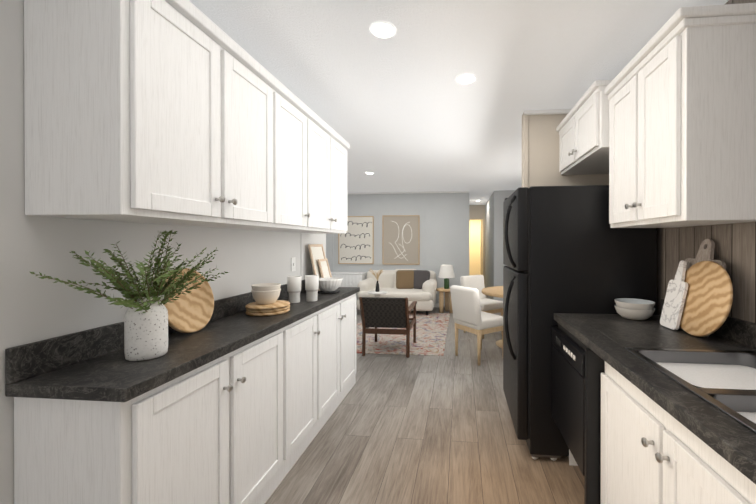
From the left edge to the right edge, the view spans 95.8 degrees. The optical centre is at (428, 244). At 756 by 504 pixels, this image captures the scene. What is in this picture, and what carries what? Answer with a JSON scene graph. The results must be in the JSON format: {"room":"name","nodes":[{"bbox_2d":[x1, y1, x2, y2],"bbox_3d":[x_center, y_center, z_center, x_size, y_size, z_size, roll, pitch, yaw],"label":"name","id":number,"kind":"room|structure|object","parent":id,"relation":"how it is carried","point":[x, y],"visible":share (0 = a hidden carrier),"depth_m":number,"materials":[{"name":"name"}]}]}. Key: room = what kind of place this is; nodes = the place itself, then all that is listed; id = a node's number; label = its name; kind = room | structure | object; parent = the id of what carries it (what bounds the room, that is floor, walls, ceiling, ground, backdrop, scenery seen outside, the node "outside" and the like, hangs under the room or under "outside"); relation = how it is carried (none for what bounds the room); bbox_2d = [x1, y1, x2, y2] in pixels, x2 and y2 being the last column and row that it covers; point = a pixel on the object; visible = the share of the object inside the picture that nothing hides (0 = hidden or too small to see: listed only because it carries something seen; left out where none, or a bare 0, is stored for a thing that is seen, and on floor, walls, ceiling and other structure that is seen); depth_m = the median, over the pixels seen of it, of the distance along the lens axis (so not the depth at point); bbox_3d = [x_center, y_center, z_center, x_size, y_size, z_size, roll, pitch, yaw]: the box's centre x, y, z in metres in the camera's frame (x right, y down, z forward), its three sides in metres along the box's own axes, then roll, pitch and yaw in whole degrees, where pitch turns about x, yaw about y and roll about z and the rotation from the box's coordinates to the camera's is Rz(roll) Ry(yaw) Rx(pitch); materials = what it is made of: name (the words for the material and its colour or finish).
{"room":"kitchen","nodes":[
{"label":"kitchen","id":0,"kind":"room"},
{"bbox_2d":[0,0,325,503],"bbox_3d":[-1.363,0.125,0.993,0.100,2.490,5.100,0,0,5],"label":"wall","id":1,"kind":"structure","parent":0,"point":[33,308],"depth_m":1.19,"materials":[{"name":"grey paint"}]},
{"bbox_2d":[24,0,283,231],"bbox_3d":[-1.078,-0.512,1.520,0.362,0.832,0.908,0,0,5],"label":"upper cabinet","id":2,"kind":"object","parent":1,"relation":"attached to","point":[180,112],"depth_m":1.13,"materials":[{"name":"white wood"}]},
{"bbox_2d":[291,257,295,271],"bbox_3d":[-1.131,0.165,2.829,0.010,0.115,0.070,0,0,5],"label":"switch plate","id":3,"kind":"object","parent":1,"relation":"attached to","point":[293,264],"visible":1,"depth_m":2.83,"materials":[{"name":"white plastic"}]},
{"bbox_2d":[284,86,315,231],"bbox_3d":[-1.022,-0.514,2.107,0.362,0.832,0.548,0,0,5],"label":"upper cabinet","id":4,"kind":"object","parent":1,"relation":"attached to","point":[299,120],"depth_m":2.19,"materials":[{"name":"white wood"}]},
{"bbox_2d":[292,114,349,233],"bbox_3d":[-0.966,-0.516,2.694,0.362,0.832,0.907,0,0,5],"label":"upper cabinet","id":5,"kind":"object","parent":1,"relation":"attached to","point":[331,152],"depth_m":2.72,"materials":[{"name":"white wood"}]},
{"bbox_2d":[326,190,514,303],"bbox_3d":[-0.488,0.100,7.383,4.826,2.490,0.100,0,0,5],"label":"wall","id":6,"kind":"structure","parent":0,"point":[446,228],"depth_m":7.27,"materials":[{"name":"grey paint"}]},
{"bbox_2d":[338,216,373,263],"bbox_3d":[-1.598,-0.100,7.420,0.790,1.050,0.030,0,0,5],"label":"art","id":7,"kind":"object","parent":6,"relation":"attached to","point":[356,243],"visible":0.96,"depth_m":7.41,"materials":[{"name":"beige paper"}]},
{"bbox_2d":[382,215,419,264],"bbox_3d":[-0.602,-0.102,7.325,0.810,1.065,0.030,0,0,5],"label":"art","id":8,"kind":"object","parent":6,"relation":"attached to","point":[400,239],"visible":1,"depth_m":7.32,"materials":[{"name":"beige paper"}]},
{"bbox_2d":[265,295,584,503],"bbox_3d":[-0.716,1.384,5.004,5.026,0.060,13.200,0,0,5],"label":"floor","id":9,"kind":"structure","parent":0,"point":[411,429],"depth_m":2.30,"materials":[{"name":"brown wood"}]},
{"bbox_2d":[14,323,293,503],"bbox_3d":[-1.062,0.918,1.541,0.389,0.900,0.997,0,0,5],"label":"base cabinet","id":10,"kind":"object","parent":9,"relation":"on","point":[244,424],"depth_m":1.21,"materials":[{"name":"white wood"}]},
{"bbox_2d":[294,307,325,463],"bbox_3d":[-1.000,0.916,2.189,0.389,0.900,0.598,0,0,5],"label":"base cabinet","id":11,"kind":"object","parent":9,"relation":"on","point":[309,331],"depth_m":2.28,"materials":[{"name":"white wood"}]},
{"bbox_2d":[326,293,356,421],"bbox_3d":[-0.938,0.913,2.838,0.389,0.900,0.997,0,0,5],"label":"base cabinet","id":12,"kind":"object","parent":9,"relation":"on","point":[341,368],"depth_m":2.86,"materials":[{"name":"white wood"}]},
{"bbox_2d":[5,280,359,401],"bbox_3d":[-0.992,0.390,2.186,0.407,0.148,2.341,0,0,5],"label":"countertop","id":13,"kind":"structure","parent":12,"relation":"on","point":[93,364],"depth_m":1.22,"materials":[{"name":"black stone"}]},
{"bbox_2d":[30,230,227,360],"bbox_3d":[-1.022,0.183,1.279,0.346,0.488,0.626,0,0,5],"label":"vase","id":14,"kind":"object","parent":13,"relation":"on","point":[146,327],"visible":1,"depth_m":1.24,"materials":[{"name":"ceramic"}]},
{"bbox_2d":[163,268,213,332],"bbox_3d":[-1.169,0.269,1.643,0.089,0.311,0.316,0,0,5],"label":"round board","id":15,"kind":"object","parent":13,"relation":"on","point":[192,311],"visible":0.67,"depth_m":1.65,"materials":[{"name":"brown wood"}]},
{"bbox_2d":[246,283,289,315],"bbox_3d":[-1.002,0.336,2.111,0.256,0.176,0.261,0,0,5],"label":"stack","id":16,"kind":"object","parent":13,"relation":"on","point":[265,297],"visible":1,"depth_m":2.04,"materials":[{"name":"brown wood"}]},
{"bbox_2d":[287,276,301,302],"bbox_3d":[-0.981,0.327,2.469,0.098,0.190,0.098,0,0,5],"label":"cup","id":17,"kind":"object","parent":13,"relation":"on","point":[294,286],"visible":1,"depth_m":2.43,"materials":[{"name":"white ceramic"}]},
{"bbox_2d":[305,275,318,301],"bbox_3d":[-0.877,0.327,2.539,0.098,0.190,0.098,0,0,5],"label":"cup","id":18,"kind":"object","parent":13,"relation":"on","point":[311,285],"visible":1,"depth_m":2.50,"materials":[{"name":"white ceramic"}]},
{"bbox_2d":[308,244,331,290],"bbox_3d":[-1.007,0.207,3.189,0.139,0.423,0.300,0,0,5],"label":"frames","id":19,"kind":"object","parent":13,"relation":"on","point":[320,264],"visible":0.58,"depth_m":3.16,"materials":[{"name":"brown wood"}]},
{"bbox_2d":[318,277,342,293],"bbox_3d":[-0.879,0.360,2.961,0.244,0.122,0.244,0,0,5],"label":"ribbed bowl","id":20,"kind":"object","parent":13,"relation":"on","point":[329,285],"visible":0.94,"depth_m":2.89,"materials":[{"name":"white ceramic"}]},
{"bbox_2d":[331,272,366,300],"bbox_3d":[-1.754,0.973,7.240,0.795,0.745,0.402,0,0,5],"label":"sideboard","id":21,"kind":"object","parent":9,"relation":"on","point":[352,279],"visible":0.29,"depth_m":7.04,"materials":[{"name":"white wood"}]},
{"bbox_2d":[356,269,436,314],"bbox_3d":[-0.615,0.924,6.826,1.520,0.846,0.950,0,0,5],"label":"sofa","id":22,"kind":"object","parent":9,"relation":"on","point":[418,286],"visible":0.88,"depth_m":6.78,"materials":[{"name":"beige fabric"}]},
{"bbox_2d":[356,313,449,355],"bbox_3d":[-0.469,1.346,5.412,1.540,0.012,2.460,0,0,5],"label":"rug","id":23,"kind":"object","parent":9,"relation":"on","point":[431,331],"visible":0.52,"depth_m":4.78,"materials":[{"name":"beige fabric"}]},
{"bbox_2d":[368,269,386,296],"bbox_3d":[-0.925,0.884,6.107,0.350,0.904,0.350,0,0,5],"label":"accent table","id":24,"kind":"object","parent":23,"relation":"on","point":[377,292],"visible":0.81,"depth_m":6.07,"materials":[{"name":"white ceramic"}]},
{"bbox_2d":[359,297,416,357],"bbox_3d":[-0.494,0.977,4.308,0.600,0.734,0.780,0,0,5],"label":"accent chair","id":25,"kind":"object","parent":23,"relation":"on","point":[384,312],"visible":1,"depth_m":4.03,"materials":[{"name":"brown wood"}]},
{"bbox_2d":[436,265,454,312],"bbox_3d":[0.357,0.877,6.748,0.410,0.941,0.410,0,0,5],"label":"round side table","id":26,"kind":"object","parent":9,"relation":"on","point":[446,272],"visible":0.88,"depth_m":6.66,"materials":[{"name":"brown wood"}]},
{"bbox_2d":[438,265,454,288],"bbox_3d":[0.357,0.642,6.747,0.330,0.470,0.330,0,0,5],"label":"table lamp","id":27,"kind":"object","parent":26,"relation":"on","point":[446,272],"depth_m":6.64,"materials":[{"name":"green"}]},
{"bbox_2d":[450,285,502,365],"bbox_3d":[0.592,0.925,4.072,0.529,0.866,0.460,0,0,-35],"label":"dining chair","id":28,"kind":"object","parent":9,"relation":"on","point":[469,315],"visible":0.88,"depth_m":3.90,"materials":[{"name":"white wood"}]},
{"bbox_2d":[460,275,502,338],"bbox_3d":[0.813,0.920,5.184,0.460,0.866,0.529,0,0,-35],"label":"dining chair","id":29,"kind":"object","parent":9,"relation":"on","point":[491,306],"visible":0.48,"depth_m":5.21,"materials":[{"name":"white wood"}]},
{"bbox_2d":[482,286,502,347],"bbox_3d":[1.175,0.984,4.541,0.920,0.745,0.920,0,0,5],"label":"round dining table","id":30,"kind":"object","parent":9,"relation":"on","point":[495,291],"visible":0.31,"depth_m":4.49,"materials":[{"name":"brown wood"}]},
{"bbox_2d":[551,323,604,503],"bbox_3d":[1.038,0.919,1.782,0.621,0.895,0.578,0,0,5],"label":"dishwasher","id":31,"kind":"object","parent":9,"relation":"on","point":[578,367],"visible":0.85,"depth_m":1.60,"materials":[{"name":"black metal"}]},
{"bbox_2d":[503,185,656,460],"bbox_3d":[0.971,0.488,2.462,0.901,1.748,0.743,0,0,5],"label":"fridge","id":32,"kind":"object","parent":9,"relation":"on","point":[567,249],"visible":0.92,"depth_m":2.11,"materials":[{"name":"black metal"}]},
{"bbox_2d":[600,347,755,503],"bbox_3d":[1.018,0.897,0.989,0.603,0.946,0.996,0,0,5],"label":"base cabinet","id":33,"kind":"object","parent":9,"relation":"on","point":[652,452],"depth_m":1.14,"materials":[{"name":"white wood"}]},
{"bbox_2d":[554,298,755,483],"bbox_3d":[0.949,0.401,0.500,0.648,0.140,3.158,0,0,5],"label":"countertop","id":34,"kind":"structure","parent":33,"relation":"on","point":[608,338],"depth_m":1.30,"materials":[{"name":"black stone"}]},
{"bbox_2d":[615,298,654,319],"bbox_3d":[1.184,0.374,1.946,0.200,0.100,0.200,0,0,5],"label":"bowls","id":35,"kind":"object","parent":34,"relation":"on","point":[634,309],"visible":0.98,"depth_m":1.88,"materials":[{"name":"grey ceramic"}]},
{"bbox_2d":[660,260,687,329],"bbox_3d":[1.259,0.253,1.722,0.086,0.345,0.135,0,0,5],"label":"marble board","id":36,"kind":"object","parent":34,"relation":"on","point":[674,302],"visible":1,"depth_m":1.71,"materials":[{"name":"white stone"}]},
{"bbox_2d":[625,347,755,432],"bbox_3d":[1.016,0.428,0.957,0.509,0.333,0.810,0,0,5],"label":"sink","id":37,"kind":"object","parent":34,"relation":"in","point":[725,379],"depth_m":1.21,"materials":[{"name":"white ceramic"}]},
{"bbox_2d":[679,239,725,337],"bbox_3d":[1.313,0.199,1.646,0.111,0.453,0.270,0,0,5],"label":"wood board","id":38,"kind":"object","parent":34,"relation":"on","point":[706,250],"visible":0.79,"depth_m":1.64,"materials":[{"name":"brown wood"}]},
{"bbox_2d":[680,261,732,336],"bbox_3d":[1.270,0.250,1.580,0.088,0.350,0.356,0,0,5],"label":"round board","id":39,"kind":"object","parent":34,"relation":"on","point":[708,304],"visible":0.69,"depth_m":1.53,"materials":[{"name":"brown wood"}]},
{"bbox_2d":[189,0,728,204],"bbox_3d":[-0.716,-1.166,4.994,5.026,0.060,13.200,0,0,5],"label":"ceiling","id":40,"kind":"structure","parent":0,"point":[401,110],"depth_m":2.13,"materials":[{"name":"white paint"}]},
{"bbox_2d":[369,21,395,38],"bbox_3d":[-0.239,-1.119,1.764,0.142,0.007,0.142,0,0,5],"label":"recessed light","id":41,"kind":"object","parent":40,"relation":"in","point":[382,29],"visible":1,"depth_m":1.76,"materials":[{"name":"white"}]},
{"bbox_2d":[455,74,475,83],"bbox_3d":[0.252,-1.121,2.290,0.142,0.007,0.142,0,0,5],"label":"recessed light","id":42,"kind":"object","parent":40,"relation":"in","point":[465,78],"visible":1,"depth_m":2.28,"materials":[{"name":"white"}]},
{"bbox_2d":[469,205,484,285],"bbox_3d":[1.383,0.090,9.866,0.720,2.490,0.090,0,0,5],"label":"wall","id":43,"kind":"structure","parent":0,"point":[476,239],"depth_m":9.81,"materials":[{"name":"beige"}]},
{"bbox_2d":[485,192,493,299],"bbox_3d":[1.566,0.096,8.521,0.100,2.490,2.553,0,0,5],"label":"wall","id":44,"kind":"structure","parent":0,"point":[489,243],"depth_m":8.32,"materials":[{"name":"grey paint"}]},
{"bbox_2d":[522,112,608,187],"bbox_3d":[1.155,0.119,2.882,0.694,2.488,0.100,0,0,5],"label":"wall","id":45,"kind":"structure","parent":0,"point":[543,151],"depth_m":2.84,"materials":[{"name":"beige paint"}]},
{"bbox_2d":[657,0,755,322],"bbox_3d":[1.327,0.127,0.494,0.100,2.490,4.620,0,0,5],"label":"wall","id":46,"kind":"structure","parent":0,"point":[735,248],"depth_m":1.56,"materials":[{"name":"brown wood"}]},
{"bbox_2d":[556,80,611,174],"bbox_3d":[1.234,-0.780,2.400,0.443,0.400,0.827,0,0,5],"label":"upper cabinet","id":47,"kind":"object","parent":46,"relation":"attached to","point":[582,128],"visible":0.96,"depth_m":2.27,"materials":[{"name":"white wood"}]},
{"bbox_2d":[604,3,755,227],"bbox_3d":[1.186,-0.509,1.639,0.393,0.826,0.700,0,0,5],"label":"upper cabinet","id":48,"kind":"object","parent":46,"relation":"attached to","point":[680,89],"visible":1,"depth_m":1.33,"materials":[{"name":"white wood"}]},
{"bbox_3d":[-3.128,0.107,5.654,0.100,2.490,4.045,0,0,5],"label":"wall","id":49,"kind":"structure","parent":0,"visible":0},
{"bbox_2d":[301,191,468,306],"bbox_3d":[-1.016,0.101,7.365,3.780,2.488,0.034,0,0,5],"label":"crown molding","id":50,"kind":"structure","parent":49,"relation":"attached to","point":[436,305],"depth_m":7.29,"materials":[{"name":"white wood"}]},
{"bbox_2d":[524,109,570,187],"bbox_3d":[1.147,0.119,2.814,0.692,2.488,0.034,0,0,5],"label":"crown molding","id":51,"kind":"structure","parent":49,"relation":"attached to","point":[547,112],"depth_m":2.85,"materials":[{"name":"white wood"}]}
]}

